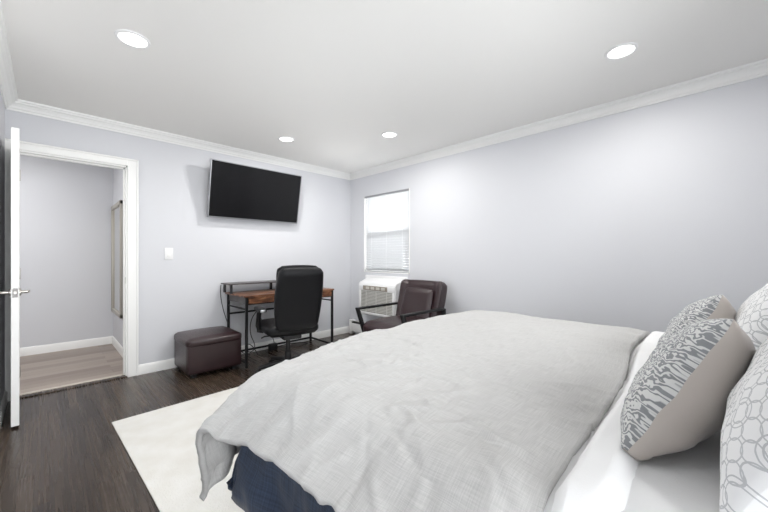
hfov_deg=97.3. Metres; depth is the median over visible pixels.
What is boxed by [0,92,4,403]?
wall
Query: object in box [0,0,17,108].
trim
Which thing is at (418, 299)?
armchair
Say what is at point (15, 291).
door
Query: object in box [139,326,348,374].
baseboard
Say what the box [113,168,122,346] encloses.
wall
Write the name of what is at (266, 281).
shelf
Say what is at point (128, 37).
recessed light
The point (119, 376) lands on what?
trim
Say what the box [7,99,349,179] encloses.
trim
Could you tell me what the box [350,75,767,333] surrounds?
wall
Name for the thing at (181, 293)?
wall
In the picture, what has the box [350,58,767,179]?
trim
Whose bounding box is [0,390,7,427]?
baseboard
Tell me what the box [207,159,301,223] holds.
television
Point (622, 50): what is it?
recessed light
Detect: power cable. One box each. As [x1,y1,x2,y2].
[220,286,249,354]
[248,311,257,354]
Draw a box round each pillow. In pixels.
[620,318,755,460]
[656,295,735,346]
[719,338,767,511]
[734,283,767,350]
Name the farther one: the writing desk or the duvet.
the writing desk
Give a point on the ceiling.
(331, 77)
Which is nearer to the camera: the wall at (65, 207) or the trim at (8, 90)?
the trim at (8, 90)
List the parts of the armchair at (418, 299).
arm frame, seat, panel, backrest, arm frame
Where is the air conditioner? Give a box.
[359,275,407,316]
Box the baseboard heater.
[349,319,365,333]
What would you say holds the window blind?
attached to the window
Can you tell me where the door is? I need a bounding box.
[0,127,29,426]
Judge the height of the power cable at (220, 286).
0.836 m
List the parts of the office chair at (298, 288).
armrest, leg, leg, seat, backrest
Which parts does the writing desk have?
leg, rail, panel, leg, rail, drawer, rail, rail, drawer, leg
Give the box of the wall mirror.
[111,200,122,318]
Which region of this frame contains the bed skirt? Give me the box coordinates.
[226,446,334,511]
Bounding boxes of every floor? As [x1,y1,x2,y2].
[0,333,356,511]
[20,344,122,393]
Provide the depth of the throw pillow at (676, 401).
0.71 m
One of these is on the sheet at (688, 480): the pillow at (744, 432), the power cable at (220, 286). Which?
the pillow at (744, 432)
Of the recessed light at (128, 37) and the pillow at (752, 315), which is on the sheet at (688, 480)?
the pillow at (752, 315)
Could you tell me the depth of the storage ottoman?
3.33 m
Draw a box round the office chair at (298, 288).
[254,265,322,373]
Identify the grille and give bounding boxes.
[361,290,391,314]
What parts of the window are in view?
pane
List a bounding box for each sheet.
[544,338,721,511]
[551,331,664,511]
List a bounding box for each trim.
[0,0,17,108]
[5,138,138,401]
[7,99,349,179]
[19,374,126,398]
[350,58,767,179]
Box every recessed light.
[114,29,150,48]
[278,136,294,141]
[381,131,397,137]
[604,42,638,59]
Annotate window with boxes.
[364,188,409,273]
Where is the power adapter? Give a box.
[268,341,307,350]
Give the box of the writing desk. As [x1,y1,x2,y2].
[221,280,333,368]
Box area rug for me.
[112,387,244,511]
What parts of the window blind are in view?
head rail, rail, ladder cord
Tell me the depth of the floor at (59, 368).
3.53 m
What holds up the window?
in the wall at (633, 218)
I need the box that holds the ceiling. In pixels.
[1,0,767,172]
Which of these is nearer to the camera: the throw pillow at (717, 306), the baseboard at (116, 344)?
the throw pillow at (717, 306)
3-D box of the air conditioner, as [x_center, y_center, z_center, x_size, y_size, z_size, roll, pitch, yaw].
[-0.046,0.543,4.593,0.207,0.565,0.790,0,0,-45]
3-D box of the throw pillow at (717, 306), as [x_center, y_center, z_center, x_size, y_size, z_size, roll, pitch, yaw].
[1.221,0.289,1.323,0.539,0.310,0.233,0,0,-45]
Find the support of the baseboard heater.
attached to the wall at (633, 218)
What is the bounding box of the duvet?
[195,310,649,511]
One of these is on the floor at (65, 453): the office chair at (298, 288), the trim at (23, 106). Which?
the office chair at (298, 288)
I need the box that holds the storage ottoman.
[174,326,241,378]
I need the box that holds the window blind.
[364,188,408,272]
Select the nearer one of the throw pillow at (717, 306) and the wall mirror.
the throw pillow at (717, 306)
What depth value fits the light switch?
3.49 m
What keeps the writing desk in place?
on the floor at (65, 453)
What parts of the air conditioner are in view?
control panel, frame, sleeve frame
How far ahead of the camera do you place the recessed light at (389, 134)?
3.47 m
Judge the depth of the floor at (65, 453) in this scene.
2.15 m
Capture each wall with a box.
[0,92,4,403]
[5,109,349,364]
[20,155,112,347]
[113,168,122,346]
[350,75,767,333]
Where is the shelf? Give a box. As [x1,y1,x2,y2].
[221,280,275,284]
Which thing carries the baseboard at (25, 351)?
attached to the wall at (65, 207)
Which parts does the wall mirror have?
glass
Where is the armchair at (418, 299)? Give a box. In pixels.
[355,279,446,331]
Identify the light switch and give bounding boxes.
[165,248,172,259]
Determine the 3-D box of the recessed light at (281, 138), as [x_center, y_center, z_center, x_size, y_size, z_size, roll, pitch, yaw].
[-1.045,-1.260,3.620,0.172,0.008,0.172,0,0,-45]
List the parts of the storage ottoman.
lid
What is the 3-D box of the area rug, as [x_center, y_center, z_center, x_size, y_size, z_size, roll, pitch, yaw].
[-0.098,1.151,2.076,3.000,0.008,2.050,0,0,43]
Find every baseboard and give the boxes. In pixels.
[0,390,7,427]
[20,336,111,356]
[112,336,122,357]
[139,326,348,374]

